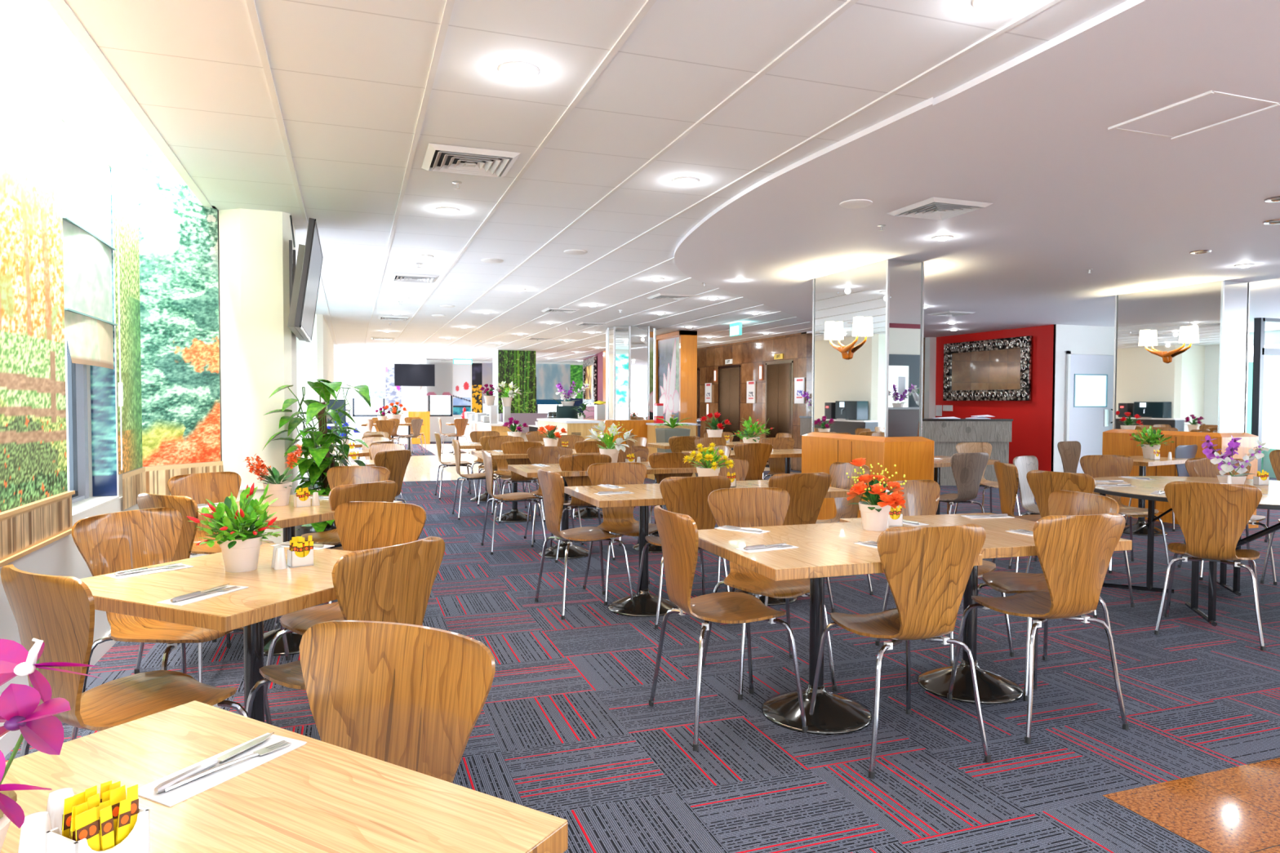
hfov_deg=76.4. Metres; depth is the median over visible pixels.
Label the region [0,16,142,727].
wall
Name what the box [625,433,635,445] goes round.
dining chair
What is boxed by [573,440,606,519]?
dining chair
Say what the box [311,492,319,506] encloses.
shaker
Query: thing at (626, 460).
caddy
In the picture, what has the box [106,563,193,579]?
paper napkin
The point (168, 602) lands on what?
paper napkin
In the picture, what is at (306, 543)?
sachet
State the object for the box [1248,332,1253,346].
wall
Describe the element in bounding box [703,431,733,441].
dining chair
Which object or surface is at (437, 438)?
dining chair
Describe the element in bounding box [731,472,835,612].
dining chair
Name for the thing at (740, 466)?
dining chair
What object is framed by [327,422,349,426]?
countertop
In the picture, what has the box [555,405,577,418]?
stand
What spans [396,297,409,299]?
recessed light
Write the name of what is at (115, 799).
sachet
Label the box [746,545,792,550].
fork
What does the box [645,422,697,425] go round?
countertop
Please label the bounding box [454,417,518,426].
countertop
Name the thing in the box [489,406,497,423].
steel riser
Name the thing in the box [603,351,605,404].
timber post
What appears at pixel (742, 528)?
knife
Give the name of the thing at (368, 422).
dining chair
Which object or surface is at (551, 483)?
dining chair
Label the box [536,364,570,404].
blind
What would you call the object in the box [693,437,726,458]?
dining chair
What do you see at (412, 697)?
dining chair
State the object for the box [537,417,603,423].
countertop
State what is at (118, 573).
knife
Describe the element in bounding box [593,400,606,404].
fruit bowl
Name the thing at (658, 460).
dining chair
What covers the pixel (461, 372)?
film
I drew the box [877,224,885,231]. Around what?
sprinkler
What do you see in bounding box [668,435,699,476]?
dining chair
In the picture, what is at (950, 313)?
ceiling vent
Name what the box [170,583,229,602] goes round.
knife
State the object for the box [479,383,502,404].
flower vase
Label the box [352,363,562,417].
window
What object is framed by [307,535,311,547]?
sachet
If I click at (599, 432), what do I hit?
dining chair
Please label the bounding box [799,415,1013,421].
countertop
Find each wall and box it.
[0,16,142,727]
[142,209,222,558]
[333,358,582,442]
[582,350,605,419]
[697,332,812,471]
[922,337,924,417]
[924,337,936,417]
[935,324,1055,471]
[1051,324,1114,472]
[1246,361,1253,434]
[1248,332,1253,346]
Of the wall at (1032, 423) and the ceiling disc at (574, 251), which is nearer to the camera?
the ceiling disc at (574, 251)
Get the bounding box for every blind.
[60,59,123,470]
[345,360,386,398]
[426,361,453,395]
[482,362,493,404]
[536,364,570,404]
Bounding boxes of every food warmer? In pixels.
[464,411,475,419]
[469,413,475,420]
[475,413,486,421]
[480,415,489,422]
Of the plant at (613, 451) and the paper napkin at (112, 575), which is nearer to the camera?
the paper napkin at (112, 575)
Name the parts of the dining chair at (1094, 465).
leg, leg, leg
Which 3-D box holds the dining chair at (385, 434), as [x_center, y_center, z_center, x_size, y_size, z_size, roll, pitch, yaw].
[-3.715,0.510,11.024,0.494,0.864,0.520,1,2,20]
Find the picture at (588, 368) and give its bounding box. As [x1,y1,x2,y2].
[585,364,592,399]
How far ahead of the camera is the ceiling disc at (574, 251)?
6.88 m
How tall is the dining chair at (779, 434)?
0.864 m
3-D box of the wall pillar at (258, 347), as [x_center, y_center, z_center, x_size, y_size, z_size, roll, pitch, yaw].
[-2.684,-0.175,5.748,0.443,2.568,0.605,0,2,-20]
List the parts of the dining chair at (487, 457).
leg, leg, mounting plate, leg, leg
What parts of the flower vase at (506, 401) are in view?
flower, flower, pot, flower, flower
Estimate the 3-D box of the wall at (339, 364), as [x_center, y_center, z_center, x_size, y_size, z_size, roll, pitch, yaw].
[-5.566,-0.813,26.081,9.400,2.568,0.200,0,2,-20]
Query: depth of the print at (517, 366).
20.35 m
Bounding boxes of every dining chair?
[0,564,248,757]
[70,507,272,741]
[133,492,290,683]
[167,471,273,642]
[245,536,444,718]
[264,501,426,708]
[273,480,397,629]
[299,620,495,782]
[301,466,390,548]
[360,418,373,449]
[361,434,383,458]
[361,436,390,459]
[363,431,389,438]
[368,440,394,459]
[369,443,405,502]
[371,417,388,431]
[373,449,411,503]
[375,420,399,444]
[385,418,413,453]
[396,418,424,456]
[404,417,426,451]
[434,432,475,499]
[437,417,456,449]
[441,418,469,454]
[452,439,502,519]
[467,431,510,495]
[475,435,512,506]
[480,449,546,555]
[485,436,533,515]
[497,441,545,523]
[524,431,550,492]
[524,446,583,547]
[534,435,576,499]
[534,469,633,619]
[549,454,615,563]
[555,435,596,509]
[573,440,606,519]
[582,462,658,605]
[594,431,604,440]
[610,445,663,546]
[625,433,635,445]
[633,436,647,507]
[635,475,730,629]
[636,452,700,554]
[648,505,808,751]
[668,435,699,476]
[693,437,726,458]
[695,457,748,587]
[702,487,836,700]
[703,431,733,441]
[713,444,730,457]
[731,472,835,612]
[733,443,773,480]
[760,437,801,479]
[762,432,792,479]
[808,523,991,778]
[815,462,873,595]
[875,480,1014,665]
[938,452,989,514]
[946,512,1128,744]
[954,442,1020,515]
[977,490,1122,701]
[991,461,1041,572]
[1008,455,1039,568]
[1026,470,1134,618]
[1057,440,1080,473]
[1080,454,1170,573]
[1124,444,1197,531]
[1154,480,1266,650]
[1177,457,1277,585]
[1260,519,1279,583]
[1264,449,1279,542]
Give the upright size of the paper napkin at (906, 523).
0.003 m
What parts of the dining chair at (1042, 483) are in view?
leg, leg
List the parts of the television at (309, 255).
casing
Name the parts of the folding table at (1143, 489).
leg frame, leg frame, leg frame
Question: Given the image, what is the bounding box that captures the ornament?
[461,407,466,418]
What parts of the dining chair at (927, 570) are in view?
leg, leg, leg, leg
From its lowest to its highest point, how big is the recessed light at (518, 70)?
0.024 m
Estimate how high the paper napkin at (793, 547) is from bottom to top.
0.003 m
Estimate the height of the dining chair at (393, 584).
0.864 m
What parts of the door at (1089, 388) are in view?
vision pane, push plate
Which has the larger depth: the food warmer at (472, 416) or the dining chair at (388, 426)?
the food warmer at (472, 416)
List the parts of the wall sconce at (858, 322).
lamp shade, arm, arm, lamp shade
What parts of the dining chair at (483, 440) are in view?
leg, leg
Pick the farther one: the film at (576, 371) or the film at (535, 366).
the film at (576, 371)
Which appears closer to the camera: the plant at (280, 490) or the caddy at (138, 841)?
the caddy at (138, 841)
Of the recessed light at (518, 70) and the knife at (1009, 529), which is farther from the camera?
the knife at (1009, 529)
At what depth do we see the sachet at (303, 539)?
2.75 m
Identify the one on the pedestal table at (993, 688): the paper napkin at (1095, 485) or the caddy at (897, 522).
the caddy at (897, 522)
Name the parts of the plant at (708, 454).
flower, flower, flower, flower, flower, pot, flower, flower, flower, flower, flower, flower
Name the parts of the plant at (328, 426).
pot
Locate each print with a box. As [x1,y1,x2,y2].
[492,350,497,413]
[498,350,536,413]
[657,337,679,422]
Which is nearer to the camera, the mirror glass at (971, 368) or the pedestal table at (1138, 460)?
the pedestal table at (1138, 460)
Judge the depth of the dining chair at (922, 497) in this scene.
4.43 m
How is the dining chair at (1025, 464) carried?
on the floor
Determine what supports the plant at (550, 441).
on the pedestal table at (514, 516)
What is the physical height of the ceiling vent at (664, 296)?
0.025 m
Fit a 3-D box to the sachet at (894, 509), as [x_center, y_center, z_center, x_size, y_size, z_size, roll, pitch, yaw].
[1.143,0.403,3.651,0.014,0.083,0.006,0,2,-8]
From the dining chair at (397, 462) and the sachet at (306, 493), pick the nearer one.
the sachet at (306, 493)
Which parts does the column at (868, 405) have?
mirror panel, timber casing, corner trim, mirror panel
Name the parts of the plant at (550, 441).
flower, pot, flower, flower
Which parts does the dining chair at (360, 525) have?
leg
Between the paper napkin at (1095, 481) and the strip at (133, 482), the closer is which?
the strip at (133, 482)
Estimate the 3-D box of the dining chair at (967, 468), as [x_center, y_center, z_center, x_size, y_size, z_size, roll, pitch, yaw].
[2.724,0.647,7.135,0.494,0.864,0.520,-1,2,-25]
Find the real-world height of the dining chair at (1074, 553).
0.864 m
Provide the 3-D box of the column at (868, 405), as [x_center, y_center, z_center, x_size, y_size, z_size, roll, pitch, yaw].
[2.136,-0.211,7.762,0.558,2.539,1.388,0,2,-20]
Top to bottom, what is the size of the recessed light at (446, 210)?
0.024 m
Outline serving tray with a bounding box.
[485,404,498,406]
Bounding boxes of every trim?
[0,490,75,567]
[47,0,212,207]
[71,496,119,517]
[239,487,263,489]
[245,0,1061,363]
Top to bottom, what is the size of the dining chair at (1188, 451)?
0.864 m
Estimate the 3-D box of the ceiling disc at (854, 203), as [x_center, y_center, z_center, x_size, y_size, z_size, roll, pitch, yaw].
[1.354,-1.392,5.097,0.200,0.018,0.200,0,2,-20]
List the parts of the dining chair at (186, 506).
leg, leg, leg, leg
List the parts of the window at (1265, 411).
pane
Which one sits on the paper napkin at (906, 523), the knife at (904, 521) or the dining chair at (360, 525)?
the knife at (904, 521)
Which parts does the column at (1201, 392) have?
mirror panel, timber casing, corner trim, mirror panel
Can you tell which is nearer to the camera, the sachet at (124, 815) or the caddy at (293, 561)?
the sachet at (124, 815)
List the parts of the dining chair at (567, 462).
leg, leg, leg, leg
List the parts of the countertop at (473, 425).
panel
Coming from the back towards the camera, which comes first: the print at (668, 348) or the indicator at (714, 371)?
the indicator at (714, 371)
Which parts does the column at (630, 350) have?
corner trim, corner trim, mirror panel, corner trim, mirror panel, timber casing, corner trim, mirror panel, corner trim, mirror panel, corner trim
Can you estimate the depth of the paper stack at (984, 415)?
12.66 m
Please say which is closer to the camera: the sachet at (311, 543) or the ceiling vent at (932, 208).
the sachet at (311, 543)
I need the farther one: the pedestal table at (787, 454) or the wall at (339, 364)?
the wall at (339, 364)
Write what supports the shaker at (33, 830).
on the pedestal table at (317, 796)
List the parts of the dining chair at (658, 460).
leg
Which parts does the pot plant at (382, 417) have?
pot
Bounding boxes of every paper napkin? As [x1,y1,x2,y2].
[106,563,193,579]
[137,733,306,807]
[156,585,248,605]
[270,541,334,550]
[593,491,634,495]
[596,484,625,488]
[714,525,768,533]
[735,543,798,552]
[853,541,877,548]
[902,521,928,526]
[960,515,1013,518]
[1004,528,1033,536]
[1095,480,1125,482]
[1095,484,1134,486]
[1118,476,1155,479]
[1151,490,1164,494]
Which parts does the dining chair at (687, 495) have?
leg, leg, leg, leg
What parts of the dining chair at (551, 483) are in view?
leg, leg, mounting plate, leg, leg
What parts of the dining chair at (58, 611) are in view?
leg, leg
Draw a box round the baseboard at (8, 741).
[0,631,117,756]
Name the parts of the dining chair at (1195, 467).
leg, leg, leg, leg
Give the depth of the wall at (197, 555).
5.49 m
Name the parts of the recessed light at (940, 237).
bulb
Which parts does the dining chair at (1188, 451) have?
leg, leg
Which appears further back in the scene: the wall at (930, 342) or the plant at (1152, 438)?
the wall at (930, 342)
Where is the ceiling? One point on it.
(350, 77)
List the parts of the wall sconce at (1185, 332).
lamp shade, arm, arm, lamp shade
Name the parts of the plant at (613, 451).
flower, flower, pot, flower, flower, flower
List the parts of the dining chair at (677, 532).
leg, leg, leg, leg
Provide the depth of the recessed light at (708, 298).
9.98 m
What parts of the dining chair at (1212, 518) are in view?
leg, leg, mounting plate, leg, leg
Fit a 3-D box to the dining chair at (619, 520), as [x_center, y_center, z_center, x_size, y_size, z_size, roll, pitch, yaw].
[-0.086,0.692,5.453,0.494,0.864,0.520,0,2,-20]
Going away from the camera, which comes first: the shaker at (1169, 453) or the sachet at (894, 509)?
the sachet at (894, 509)
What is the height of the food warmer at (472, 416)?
0.160 m
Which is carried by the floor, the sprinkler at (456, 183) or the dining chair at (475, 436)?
the dining chair at (475, 436)
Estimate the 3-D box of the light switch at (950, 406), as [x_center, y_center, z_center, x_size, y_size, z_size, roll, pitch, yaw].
[5.838,-0.344,15.255,0.012,0.110,0.076,0,2,-20]
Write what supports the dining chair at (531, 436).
on the floor
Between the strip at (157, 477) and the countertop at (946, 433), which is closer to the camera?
the strip at (157, 477)
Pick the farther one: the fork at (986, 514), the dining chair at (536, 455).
the dining chair at (536, 455)
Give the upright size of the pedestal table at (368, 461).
0.735 m
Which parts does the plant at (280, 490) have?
pot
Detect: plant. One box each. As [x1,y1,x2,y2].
[0,638,100,852]
[186,482,282,572]
[244,444,302,506]
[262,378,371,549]
[327,421,359,451]
[373,406,391,420]
[383,401,407,423]
[502,417,528,436]
[537,424,567,446]
[571,400,594,418]
[584,419,637,462]
[683,442,733,476]
[699,411,731,437]
[730,416,773,443]
[846,457,906,531]
[1128,425,1174,458]
[1201,435,1269,484]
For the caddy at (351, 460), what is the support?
on the pedestal table at (368, 461)
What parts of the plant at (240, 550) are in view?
pot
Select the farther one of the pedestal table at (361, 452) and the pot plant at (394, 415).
the pot plant at (394, 415)
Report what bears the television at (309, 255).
attached to the tv bracket
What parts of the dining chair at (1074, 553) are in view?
leg, leg, leg, leg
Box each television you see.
[287,217,323,342]
[394,362,435,389]
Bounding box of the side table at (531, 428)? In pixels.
[528,425,537,431]
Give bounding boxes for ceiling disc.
[431,314,445,316]
[440,305,454,307]
[481,257,503,263]
[564,248,587,254]
[840,199,872,208]
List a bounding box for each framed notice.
[705,382,711,402]
[746,381,755,403]
[794,377,804,403]
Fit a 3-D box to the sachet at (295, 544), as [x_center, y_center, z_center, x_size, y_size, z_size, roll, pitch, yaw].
[-1.157,0.426,2.724,0.019,0.082,0.004,-1,2,-40]
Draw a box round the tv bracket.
[288,215,296,306]
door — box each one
[696,368,699,450]
[717,364,740,441]
[764,359,793,470]
[1064,351,1114,473]
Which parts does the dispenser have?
lid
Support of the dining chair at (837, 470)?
on the floor
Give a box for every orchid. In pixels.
[555,381,589,405]
[801,391,811,416]
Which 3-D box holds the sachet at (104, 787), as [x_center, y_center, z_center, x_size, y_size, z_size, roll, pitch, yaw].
[-0.651,0.478,0.988,0.006,0.089,0.022,1,2,26]
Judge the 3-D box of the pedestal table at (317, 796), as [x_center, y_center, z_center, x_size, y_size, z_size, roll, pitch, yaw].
[-0.670,0.896,0.958,0.850,0.735,0.820,1,2,30]
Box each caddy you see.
[45,806,150,852]
[287,549,313,568]
[293,496,311,507]
[348,446,355,452]
[348,456,358,462]
[625,458,635,462]
[730,478,736,487]
[888,514,902,526]
[1150,453,1159,459]
[1253,475,1269,484]
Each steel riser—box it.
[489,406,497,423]
[502,406,511,423]
[594,404,605,419]
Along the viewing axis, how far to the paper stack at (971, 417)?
12.61 m
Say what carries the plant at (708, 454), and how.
on the pedestal table at (645, 495)
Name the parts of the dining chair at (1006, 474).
leg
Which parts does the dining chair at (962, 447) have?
leg, leg, leg, leg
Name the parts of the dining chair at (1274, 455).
leg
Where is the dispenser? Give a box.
[653,403,663,423]
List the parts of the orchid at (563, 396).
pot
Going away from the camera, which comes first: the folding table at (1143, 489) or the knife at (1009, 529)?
the knife at (1009, 529)
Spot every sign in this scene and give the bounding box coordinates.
[453,358,471,364]
[724,359,732,364]
[729,322,742,336]
[773,353,783,359]
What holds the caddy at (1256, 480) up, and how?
on the folding table at (1143, 489)
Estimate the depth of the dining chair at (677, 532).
3.19 m
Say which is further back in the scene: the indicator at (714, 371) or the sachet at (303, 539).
the indicator at (714, 371)
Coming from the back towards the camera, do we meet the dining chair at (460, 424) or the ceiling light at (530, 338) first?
the dining chair at (460, 424)
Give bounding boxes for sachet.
[62,795,76,838]
[69,803,83,839]
[71,817,75,840]
[74,791,84,805]
[75,801,88,815]
[75,810,89,846]
[84,785,97,802]
[87,793,99,809]
[87,806,100,851]
[95,806,99,830]
[98,800,109,851]
[99,780,111,803]
[99,804,114,850]
[102,788,113,802]
[109,781,120,790]
[109,786,121,846]
[115,797,131,845]
[117,785,126,800]
[126,784,138,834]
[290,537,295,551]
[292,541,297,555]
[296,542,299,556]
[297,536,302,545]
[297,542,303,557]
[298,492,302,501]
[301,491,304,501]
[302,537,305,556]
[304,541,308,556]
[305,489,308,500]
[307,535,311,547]
[308,541,313,553]
[893,508,896,519]
[897,507,901,518]
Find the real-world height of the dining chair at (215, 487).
0.864 m
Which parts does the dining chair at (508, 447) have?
leg, leg, leg, leg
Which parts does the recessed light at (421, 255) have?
bulb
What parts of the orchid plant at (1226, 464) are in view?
flower, flower, flower, flower, flower, flower, flower, flower, flower, flower, pot, flower, flower, flower, flower, flower, flower, flower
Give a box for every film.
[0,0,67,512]
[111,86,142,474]
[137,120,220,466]
[385,361,401,410]
[453,364,471,414]
[471,363,481,413]
[535,365,536,411]
[570,364,582,413]
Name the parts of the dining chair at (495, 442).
leg, leg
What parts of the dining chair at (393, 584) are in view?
leg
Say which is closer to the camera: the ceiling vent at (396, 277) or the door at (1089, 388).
the ceiling vent at (396, 277)
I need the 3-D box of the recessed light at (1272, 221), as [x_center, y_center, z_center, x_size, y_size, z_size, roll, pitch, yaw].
[4.363,-1.404,5.575,0.150,0.010,0.150,0,2,-20]
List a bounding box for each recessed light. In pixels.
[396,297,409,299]
[415,253,433,258]
[435,206,460,213]
[497,61,539,79]
[512,288,526,291]
[586,304,598,306]
[648,277,664,281]
[654,312,666,315]
[671,176,699,185]
[706,297,719,300]
[931,235,953,240]
[971,0,1022,11]
[1189,249,1211,253]
[1233,263,1255,267]
[1262,218,1279,224]
[1264,195,1279,202]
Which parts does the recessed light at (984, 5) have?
bulb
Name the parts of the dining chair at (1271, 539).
leg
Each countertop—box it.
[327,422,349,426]
[327,422,359,459]
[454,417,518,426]
[454,417,518,452]
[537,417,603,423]
[537,417,603,440]
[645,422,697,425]
[645,422,697,479]
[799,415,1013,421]
[799,415,1013,485]
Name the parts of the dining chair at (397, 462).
leg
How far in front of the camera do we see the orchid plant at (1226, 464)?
5.57 m
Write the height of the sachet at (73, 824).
0.074 m
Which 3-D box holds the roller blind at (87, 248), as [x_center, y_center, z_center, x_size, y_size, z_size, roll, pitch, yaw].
[-2.710,-0.723,4.037,0.044,1.950,0.842,0,2,-20]
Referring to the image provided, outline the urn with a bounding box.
[546,411,555,417]
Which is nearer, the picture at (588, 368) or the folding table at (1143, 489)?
the folding table at (1143, 489)
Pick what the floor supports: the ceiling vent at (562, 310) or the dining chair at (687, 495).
the dining chair at (687, 495)
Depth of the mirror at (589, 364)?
22.96 m
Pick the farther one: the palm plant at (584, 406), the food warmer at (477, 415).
the food warmer at (477, 415)
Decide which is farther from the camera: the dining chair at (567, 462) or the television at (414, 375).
the television at (414, 375)
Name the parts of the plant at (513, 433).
pot, flower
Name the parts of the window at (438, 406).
pane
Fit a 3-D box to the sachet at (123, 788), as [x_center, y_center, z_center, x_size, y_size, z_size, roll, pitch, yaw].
[-0.628,0.480,0.986,0.006,0.085,0.015,1,2,26]
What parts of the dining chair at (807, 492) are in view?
leg, leg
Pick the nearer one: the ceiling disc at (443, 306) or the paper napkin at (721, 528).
the paper napkin at (721, 528)
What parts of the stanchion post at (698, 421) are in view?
knob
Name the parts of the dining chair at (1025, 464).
leg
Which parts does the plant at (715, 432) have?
flower, flower, pot, flower, flower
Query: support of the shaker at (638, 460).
on the pedestal table at (525, 470)
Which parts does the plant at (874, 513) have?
flower, flower, flower, flower, pot, flower, flower, flower, flower, flower, flower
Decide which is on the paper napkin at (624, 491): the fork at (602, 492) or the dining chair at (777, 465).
the fork at (602, 492)
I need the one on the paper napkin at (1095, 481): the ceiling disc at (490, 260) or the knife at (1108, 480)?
the knife at (1108, 480)
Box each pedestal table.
[0,700,568,852]
[79,542,352,722]
[198,494,402,656]
[297,441,362,448]
[297,458,374,471]
[298,448,369,458]
[351,422,423,453]
[445,422,469,453]
[452,441,544,502]
[471,448,603,522]
[507,461,697,559]
[564,480,851,617]
[646,441,743,450]
[681,448,801,473]
[697,521,982,734]
[840,512,1132,704]
[933,455,999,515]
[1122,455,1188,536]
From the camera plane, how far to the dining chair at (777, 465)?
9.69 m
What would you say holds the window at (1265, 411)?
in the wall at (1251, 334)
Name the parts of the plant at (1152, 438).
pot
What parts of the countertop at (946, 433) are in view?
panel, panel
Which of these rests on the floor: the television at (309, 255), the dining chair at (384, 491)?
the dining chair at (384, 491)
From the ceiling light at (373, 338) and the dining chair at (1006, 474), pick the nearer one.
the dining chair at (1006, 474)
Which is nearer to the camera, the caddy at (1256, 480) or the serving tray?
the caddy at (1256, 480)
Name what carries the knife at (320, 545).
on the paper napkin at (282, 545)
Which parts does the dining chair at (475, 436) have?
leg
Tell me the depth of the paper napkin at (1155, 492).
4.99 m
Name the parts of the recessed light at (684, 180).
bulb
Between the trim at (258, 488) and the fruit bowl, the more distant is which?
the fruit bowl
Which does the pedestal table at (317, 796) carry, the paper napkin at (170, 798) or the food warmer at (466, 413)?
the paper napkin at (170, 798)
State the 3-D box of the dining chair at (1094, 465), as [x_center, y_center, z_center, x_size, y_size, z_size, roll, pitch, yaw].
[3.786,0.673,6.395,0.494,0.864,0.520,0,2,-1]
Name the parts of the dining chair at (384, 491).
leg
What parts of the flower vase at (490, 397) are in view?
pot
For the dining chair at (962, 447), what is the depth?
8.64 m
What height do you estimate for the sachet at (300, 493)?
0.074 m
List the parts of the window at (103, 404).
pane, frame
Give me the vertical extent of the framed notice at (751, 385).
0.460 m
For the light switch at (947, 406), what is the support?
attached to the wall at (1032, 423)
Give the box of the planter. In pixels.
[653,414,691,452]
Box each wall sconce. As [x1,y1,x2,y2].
[824,316,864,359]
[1138,325,1192,363]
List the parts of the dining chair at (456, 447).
leg, leg, mounting plate, leg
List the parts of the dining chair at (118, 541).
leg, leg, leg, leg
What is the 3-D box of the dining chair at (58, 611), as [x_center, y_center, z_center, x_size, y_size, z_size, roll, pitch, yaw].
[-1.399,0.788,2.252,0.494,0.864,0.520,1,2,29]
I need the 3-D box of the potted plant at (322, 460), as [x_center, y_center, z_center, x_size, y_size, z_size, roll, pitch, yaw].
[-2.167,0.401,5.470,0.700,1.436,0.736,0,2,-20]
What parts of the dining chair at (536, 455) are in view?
leg, leg, leg, leg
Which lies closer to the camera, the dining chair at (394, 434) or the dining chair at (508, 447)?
the dining chair at (508, 447)
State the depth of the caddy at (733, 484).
5.30 m
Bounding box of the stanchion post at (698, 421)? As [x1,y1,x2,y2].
[696,417,701,475]
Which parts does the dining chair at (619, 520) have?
leg, leg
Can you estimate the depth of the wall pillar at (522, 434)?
20.22 m
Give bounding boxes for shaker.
[17,811,52,852]
[46,787,74,835]
[271,545,281,568]
[273,546,286,569]
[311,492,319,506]
[636,457,640,462]
[1167,452,1171,459]
[1226,475,1231,484]
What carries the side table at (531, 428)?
on the floor
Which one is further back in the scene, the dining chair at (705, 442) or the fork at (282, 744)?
the dining chair at (705, 442)
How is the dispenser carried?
on the countertop at (651, 438)
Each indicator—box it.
[706,403,709,416]
[713,369,716,382]
[759,364,763,380]
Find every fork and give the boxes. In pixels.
[119,564,186,576]
[164,740,291,792]
[175,586,240,602]
[600,492,629,493]
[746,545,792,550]
[965,514,990,515]
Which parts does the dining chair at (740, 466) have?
leg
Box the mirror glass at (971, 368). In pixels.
[951,347,1021,390]
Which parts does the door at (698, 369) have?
frame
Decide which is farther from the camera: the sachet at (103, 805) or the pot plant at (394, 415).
the pot plant at (394, 415)
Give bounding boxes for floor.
[4,441,1279,852]
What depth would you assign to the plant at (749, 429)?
9.05 m
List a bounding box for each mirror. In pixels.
[582,355,596,406]
[942,335,1031,400]
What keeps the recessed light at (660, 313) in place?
in the ceiling
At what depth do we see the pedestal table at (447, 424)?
20.18 m
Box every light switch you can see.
[946,404,949,411]
[949,404,952,411]
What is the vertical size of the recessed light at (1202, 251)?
0.010 m
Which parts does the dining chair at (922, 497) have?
leg, leg, leg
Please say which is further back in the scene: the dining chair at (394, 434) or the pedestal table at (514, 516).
the dining chair at (394, 434)
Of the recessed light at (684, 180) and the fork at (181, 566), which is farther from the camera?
the recessed light at (684, 180)
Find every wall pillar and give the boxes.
[218,208,297,542]
[296,313,334,486]
[400,358,426,411]
[493,349,535,441]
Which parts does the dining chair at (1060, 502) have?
leg, leg, leg, leg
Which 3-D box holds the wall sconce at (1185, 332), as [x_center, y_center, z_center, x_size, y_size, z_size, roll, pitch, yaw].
[5.703,-0.877,8.829,0.099,0.378,0.610,0,2,-20]
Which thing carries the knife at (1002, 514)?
on the paper napkin at (965, 516)
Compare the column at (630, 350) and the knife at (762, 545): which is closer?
the knife at (762, 545)
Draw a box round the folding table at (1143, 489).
[1093,475,1279,626]
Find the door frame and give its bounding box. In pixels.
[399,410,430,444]
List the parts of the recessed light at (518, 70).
bulb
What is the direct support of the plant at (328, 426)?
on the pedestal table at (361, 452)
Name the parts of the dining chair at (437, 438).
leg, leg, leg, leg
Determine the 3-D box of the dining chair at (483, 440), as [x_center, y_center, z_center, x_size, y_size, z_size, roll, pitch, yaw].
[-1.819,0.539,10.261,0.494,0.864,0.520,0,2,-16]
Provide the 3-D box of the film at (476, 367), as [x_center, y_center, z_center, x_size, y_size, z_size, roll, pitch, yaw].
[-5.231,-1.203,26.071,0.310,1.650,0.001,0,2,-20]
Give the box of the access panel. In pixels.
[1107,90,1279,139]
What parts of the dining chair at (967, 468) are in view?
leg, leg, leg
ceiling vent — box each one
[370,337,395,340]
[377,315,410,320]
[390,272,439,283]
[421,142,520,177]
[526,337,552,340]
[541,307,580,313]
[575,321,609,326]
[646,293,694,300]
[886,196,992,220]
[928,311,976,316]
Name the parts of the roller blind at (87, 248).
pull chain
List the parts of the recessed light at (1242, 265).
bulb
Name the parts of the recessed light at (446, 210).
bulb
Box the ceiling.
[64,0,1279,363]
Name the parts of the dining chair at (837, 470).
leg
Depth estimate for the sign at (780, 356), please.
15.76 m
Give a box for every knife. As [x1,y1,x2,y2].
[114,562,182,575]
[154,732,274,793]
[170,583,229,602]
[274,542,324,547]
[597,490,629,493]
[600,484,618,488]
[720,526,762,532]
[743,542,786,550]
[857,541,877,545]
[902,520,919,524]
[970,513,1008,516]
[1008,528,1033,533]
[1100,484,1131,485]
[1108,480,1124,481]
[1120,475,1150,479]
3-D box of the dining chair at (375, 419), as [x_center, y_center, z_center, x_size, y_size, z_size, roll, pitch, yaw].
[-6.574,0.203,20.725,0.494,0.864,0.520,-1,2,-30]
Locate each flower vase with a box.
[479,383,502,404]
[493,381,522,406]
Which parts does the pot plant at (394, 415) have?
pot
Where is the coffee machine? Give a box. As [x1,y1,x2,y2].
[327,399,351,423]
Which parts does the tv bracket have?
rail, rail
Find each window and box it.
[64,167,116,503]
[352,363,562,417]
[1251,317,1279,480]
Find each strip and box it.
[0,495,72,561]
[122,466,145,510]
[145,461,222,495]
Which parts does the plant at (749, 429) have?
pot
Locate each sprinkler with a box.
[452,181,462,189]
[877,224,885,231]
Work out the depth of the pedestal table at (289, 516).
4.15 m
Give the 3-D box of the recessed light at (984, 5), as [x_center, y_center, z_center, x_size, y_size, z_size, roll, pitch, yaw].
[1.130,-1.339,2.562,0.160,0.024,0.160,0,2,-20]
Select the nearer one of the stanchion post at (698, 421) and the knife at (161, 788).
the knife at (161, 788)
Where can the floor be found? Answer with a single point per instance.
(566, 727)
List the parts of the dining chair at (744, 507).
leg, leg, leg, leg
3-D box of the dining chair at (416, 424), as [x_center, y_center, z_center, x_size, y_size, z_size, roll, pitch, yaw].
[-5.433,0.253,19.197,0.520,0.864,0.494,1,2,22]
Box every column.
[584,325,655,477]
[801,259,934,519]
[1102,280,1258,528]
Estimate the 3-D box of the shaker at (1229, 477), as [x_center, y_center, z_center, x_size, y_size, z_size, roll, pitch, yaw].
[3.954,0.364,5.454,0.041,0.072,0.031,0,2,-20]
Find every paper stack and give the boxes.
[933,416,959,418]
[965,417,990,418]
[970,414,995,417]

